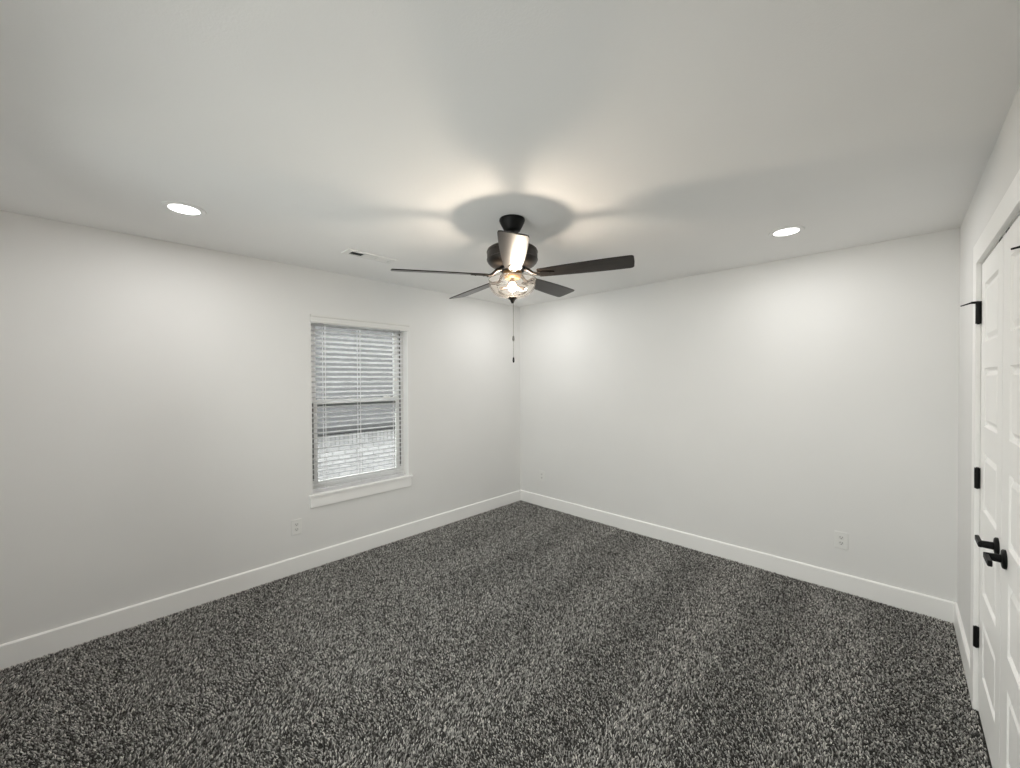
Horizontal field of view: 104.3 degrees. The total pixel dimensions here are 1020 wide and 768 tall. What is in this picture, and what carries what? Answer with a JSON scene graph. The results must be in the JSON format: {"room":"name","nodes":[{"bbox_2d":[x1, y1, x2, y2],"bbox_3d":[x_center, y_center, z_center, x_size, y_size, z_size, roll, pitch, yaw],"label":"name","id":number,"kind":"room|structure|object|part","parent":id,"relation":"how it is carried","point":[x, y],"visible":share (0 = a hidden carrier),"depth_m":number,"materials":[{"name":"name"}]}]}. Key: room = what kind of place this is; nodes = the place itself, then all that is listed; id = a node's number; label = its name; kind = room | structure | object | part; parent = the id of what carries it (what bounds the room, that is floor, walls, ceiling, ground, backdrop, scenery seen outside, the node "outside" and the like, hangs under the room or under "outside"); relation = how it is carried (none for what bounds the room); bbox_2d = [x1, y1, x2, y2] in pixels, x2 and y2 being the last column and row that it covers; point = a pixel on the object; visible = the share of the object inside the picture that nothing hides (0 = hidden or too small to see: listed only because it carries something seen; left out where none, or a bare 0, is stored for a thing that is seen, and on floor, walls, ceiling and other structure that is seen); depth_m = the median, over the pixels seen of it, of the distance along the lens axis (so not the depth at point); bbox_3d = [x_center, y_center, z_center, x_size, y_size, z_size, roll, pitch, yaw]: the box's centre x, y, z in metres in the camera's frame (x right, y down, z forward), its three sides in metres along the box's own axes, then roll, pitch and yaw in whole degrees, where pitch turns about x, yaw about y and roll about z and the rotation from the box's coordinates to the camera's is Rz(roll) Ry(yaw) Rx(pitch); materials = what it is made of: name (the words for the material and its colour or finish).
{"room":"empty bedroom","nodes":[
{"label":"empty bedroom","id":0,"kind":"room"},
{"bbox_2d":[0,210,520,644],"bbox_3d":[-1.400,0.276,3.545,0.150,2.440,4.520,0,1,44],"label":"wall","id":1,"kind":"structure","parent":0,"point":[156,420],"depth_m":2.63,"materials":[{"name":"paint"}]},
{"bbox_2d":[0,490,520,669],"bbox_3d":[-1.335,1.428,3.501,0.015,0.135,4.220,0,1,44],"label":"baseboard","id":2,"kind":"structure","parent":1,"relation":"attached to","point":[15,652],"depth_m":2.73,"materials":[{"name":"white paint"}]},
{"bbox_2d":[291,518,301,535],"bbox_3d":[-1.690,1.132,3.140,0.008,0.120,0.075,0,1,44],"label":"wall outlet","id":3,"kind":"object","parent":1,"relation":"attached to","point":[296,525],"visible":1,"depth_m":3.14,"materials":[{"name":"white plastic"}]},
{"bbox_2d":[309,322,412,507],"bbox_3d":[-1.344,0.215,3.583,0.172,1.570,0.955,0,1,44],"label":"window","id":4,"kind":"structure","parent":1,"relation":"in","point":[352,492],"depth_m":3.69,"materials":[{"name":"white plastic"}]},
{"bbox_3d":[-1.396,-0.181,3.624,0.022,0.697,0.808,0,1,44],"label":"sash","id":5,"kind":"part","parent":4,"relation":"part of","materials":[{"name":"white plastic"}]},
{"bbox_3d":[-1.404,0.502,3.643,0.004,0.705,0.800,0,1,44],"label":"screen frame","id":6,"kind":"part","parent":4,"relation":"part of","materials":[{"name":"grey"}]},
{"bbox_3d":[-1.373,0.492,3.613,0.024,0.724,0.808,0,1,44],"label":"sash","id":7,"kind":"part","parent":4,"relation":"part of","materials":[{"name":"white plastic"}]},
{"bbox_2d":[310,314,408,493],"bbox_3d":[-1.316,0.161,3.559,0.075,1.463,0.908,0,1,44],"label":"window blind","id":8,"kind":"object","parent":4,"relation":"attached to","point":[314,318],"visible":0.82,"depth_m":3.51,"materials":[{"name":"white plastic"}]},
{"bbox_3d":[-1.336,0.879,3.555,0.052,0.027,0.840,0,1,44],"label":"rail","id":9,"kind":"part","parent":8,"relation":"part of","materials":[{"name":"white plastic"}]},
{"bbox_3d":[-1.318,0.905,3.569,0.109,0.020,0.955,0,1,44],"label":"sill","id":10,"kind":"part","parent":4,"relation":"part of","materials":[{"name":"white paint"}]},
{"bbox_2d":[0,502,991,767],"bbox_3d":[-0.026,1.563,2.224,3.972,0.120,4.520,0,1,44],"label":"floor","id":11,"kind":"structure","parent":0,"point":[969,701],"depth_m":1.90,"materials":[{"name":"grey carpet"}]},
{"bbox_2d":[0,500,990,767],"bbox_3d":[-0.021,1.497,2.218,3.656,0.012,4.189,0,1,44],"label":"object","id":12,"kind":"structure","parent":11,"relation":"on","point":[502,540],"depth_m":2.08,"materials":[{"name":"grey carpet"}]},
{"bbox_2d":[0,0,1019,306],"bbox_3d":[-0.040,-0.997,2.195,3.972,0.120,4.520,0,1,44],"label":"ceiling","id":13,"kind":"structure","parent":0,"point":[674,136],"depth_m":1.41,"materials":[{"name":"paint"}]},
{"bbox_2d":[161,201,206,216],"bbox_3d":[-1.720,-0.923,2.094,0.187,0.006,0.187,0,1,44],"label":"recessed light","id":14,"kind":"object","parent":13,"relation":"in","point":[182,208],"visible":1,"depth_m":2.08,"materials":[{"name":"white"}]},
{"bbox_2d":[168,204,199,214],"bbox_3d":[-1.720,-0.924,2.094,0.134,0.003,0.134,0,1,44],"label":"diffuser","id":15,"kind":"object","parent":14,"relation":"attached to","point":[183,209],"depth_m":2.10,"materials":[{"name":"white plastic"}]},
{"bbox_2d":[341,248,396,263],"bbox_3d":[-1.028,-0.934,2.910,0.120,0.010,0.370,0,1,44],"label":"ceiling vent","id":16,"kind":"object","parent":13,"relation":"in","point":[351,252],"visible":1,"depth_m":2.89,"materials":[{"name":"white metal"}]},
{"bbox_2d":[391,214,634,362],"bbox_3d":[0.016,-0.531,2.293,1.278,0.813,1.273,0,1,44],"label":"ceiling fan","id":17,"kind":"object","parent":13,"relation":"hanging from","point":[513,254],"visible":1,"depth_m":2.18,"materials":[{"name":"black metal"}]},
{"bbox_3d":[-0.373,-0.601,2.132,0.514,0.006,0.134,-2,13,-18],"label":"blade","id":18,"kind":"part","parent":17,"relation":"part of","materials":[{"name":"black wood"}]},
{"bbox_3d":[-0.226,-0.611,2.588,0.134,0.006,0.514,-17,9,-35],"label":"blade","id":19,"kind":"part","parent":17,"relation":"part of","materials":[{"name":"brown wood"}]},
{"bbox_2d":[499,280,510,290],"bbox_3d":[-0.025,-0.567,2.280,0.072,0.066,0.024,0,1,2],"label":"bulb","id":20,"kind":"object","parent":17,"relation":"attached to","point":[505,287],"depth_m":2.27,"materials":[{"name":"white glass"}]},
{"bbox_3d":[0.014,-0.544,2.259,0.272,0.107,0.272,0,1,44],"label":"lamp shade","id":21,"kind":"part","parent":17,"relation":"part of","materials":[{"name":"clear glass"}]},
{"bbox_3d":[0.014,-0.548,2.233,0.041,0.050,0.041,0,1,44],"label":"bulb","id":22,"kind":"part","parent":17,"relation":"part of","materials":[{"name":"white glass"}]},
{"bbox_3d":[0.019,-0.306,2.259,0.004,0.316,0.004,-1,1,-23],"label":"pull chain","id":23,"kind":"part","parent":17,"relation":"part of","materials":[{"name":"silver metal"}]},
{"bbox_3d":[0.014,-0.611,1.851,0.134,0.006,0.514,10,1,0],"label":"blade","id":24,"kind":"part","parent":17,"relation":"part of","materials":[{"name":"brown wood"}]},
{"bbox_2d":[514,280,524,290],"bbox_3d":[0.052,-0.567,2.280,0.072,0.066,0.024,0,1,-2],"label":"bulb","id":25,"kind":"object","parent":17,"relation":"attached to","point":[518,287],"depth_m":2.27,"materials":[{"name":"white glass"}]},
{"bbox_3d":[0.253,-0.628,2.588,0.134,0.006,0.514,-16,-8,35],"label":"blade","id":26,"kind":"part","parent":17,"relation":"part of","materials":[{"name":"black wood"}]},
{"bbox_3d":[0.401,-0.628,2.132,0.514,0.006,0.134,-2,-11,18],"label":"blade","id":27,"kind":"part","parent":17,"relation":"part of","materials":[{"name":"brown wood"}]},
{"bbox_2d":[768,225,804,236],"bbox_3d":[1.717,-0.946,2.465,0.187,0.006,0.187,0,1,44],"label":"recessed light","id":28,"kind":"object","parent":13,"relation":"in","point":[789,230],"visible":1,"depth_m":2.46,"materials":[{"name":"white"}]},
{"bbox_2d":[774,228,798,235],"bbox_3d":[1.717,-0.947,2.465,0.134,0.003,0.134,0,1,44],"label":"diffuser","id":29,"kind":"object","parent":28,"relation":"attached to","point":[785,231],"depth_m":2.46,"materials":[{"name":"white plastic"}]},
{"bbox_2d":[520,228,959,602],"bbox_3d":[1.494,0.257,3.773,3.672,2.440,0.150,0,1,44],"label":"wall","id":30,"kind":"structure","parent":0,"point":[777,408],"depth_m":3.10,"materials":[{"name":"paint"}]},
{"bbox_2d":[539,470,543,480],"bbox_3d":[0.382,1.103,4.762,0.075,0.120,0.008,0,1,44],"label":"wall outlet","id":31,"kind":"object","parent":30,"relation":"attached to","point":[541,473],"visible":1,"depth_m":4.76,"materials":[{"name":"white plastic"}]},
{"bbox_2d":[521,490,953,623],"bbox_3d":[1.442,1.411,3.727,3.642,0.135,0.015,0,1,44],"label":"baseboard","id":32,"kind":"structure","parent":30,"relation":"attached to","point":[908,600],"depth_m":3.11,"materials":[{"name":"white paint"}]},
{"bbox_2d":[835,531,847,549],"bbox_3d":[2.362,1.114,2.828,0.075,0.120,0.008,0,1,44],"label":"wall outlet","id":33,"kind":"object","parent":30,"relation":"attached to","point":[841,538],"visible":1,"depth_m":2.82,"materials":[{"name":"white plastic"}]},
{"bbox_2d":[957,85,1019,648],"bbox_3d":[1.334,0.291,0.874,0.150,2.440,4.520,0,1,44],"label":"wall","id":34,"kind":"structure","parent":0,"point":[1002,166],"depth_m":2.07,"materials":[{"name":"paint"}]},
{"bbox_2d":[954,602,969,693],"bbox_3d":[2.475,1.423,2.167,0.015,0.135,0.803,0,1,44],"label":"baseboard","id":35,"kind":"structure","parent":34,"relation":"attached to","point":[964,649],"depth_m":2.14,"materials":[{"name":"white paint"}]},
{"bbox_2d":[960,236,1003,767],"bbox_3d":[1.949,0.477,1.631,0.098,2.032,0.526,0,1,44],"label":"door","id":36,"kind":"structure","parent":34,"relation":"in","point":[988,311],"depth_m":1.59,"materials":[{"name":"white paint"}]},
{"bbox_3d":[1.805,0.605,1.528,0.012,0.021,0.096,0,1,44],"label":"lever","id":37,"kind":"part","parent":36,"relation":"part of","materials":[{"name":"black metal"}]},
{"bbox_3d":[1.808,0.605,1.476,0.011,0.066,0.066,0,1,44],"label":"handle","id":38,"kind":"part","parent":36,"relation":"part of","materials":[{"name":"black metal"}]},
{"bbox_2d":[970,169,1019,710],"bbox_3d":[1.769,0.433,1.369,0.117,2.131,1.299,0,1,44],"label":"door frame","id":39,"kind":"structure","parent":34,"relation":"attached to","point":[1008,208],"depth_m":1.80,"materials":[{"name":"white paint"}]},
{"bbox_2d":[983,215,1019,767],"bbox_3d":[1.545,0.484,1.217,0.098,2.032,0.619,0,1,44],"label":"door","id":40,"kind":"structure","parent":34,"relation":"in","point":[1009,556],"depth_m":1.32,"materials":[{"name":"white paint"}]},
{"bbox_3d":[1.656,0.607,1.375,0.012,0.021,0.096,0,1,44],"label":"lever","id":41,"kind":"part","parent":40,"relation":"part of","materials":[{"name":"black metal"}]},
{"bbox_3d":[1.708,0.606,1.373,0.011,0.066,0.066,0,1,44],"label":"handle","id":42,"kind":"part","parent":40,"relation":"part of","materials":[{"name":"black metal"}]},
{"label":"outside","id":43,"kind":"structure","parent":0,"visible":0},
{"bbox_3d":[-8.516,2.806,14.887,25.840,0.200,46.000,0,1,44],"label":"ground","id":44,"kind":"structure","parent":43,"visible":0},
{"bbox_2d":[315,327,394,480],"bbox_3d":[-4.883,0.410,10.599,8.570,4.650,15.600,0,1,44],"label":"window glass","id":45,"kind":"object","parent":44,"relation":"on","point":[329,449],"visible":0.08,"depth_m":7.42,"materials":[{"name":"glass"}]}
]}

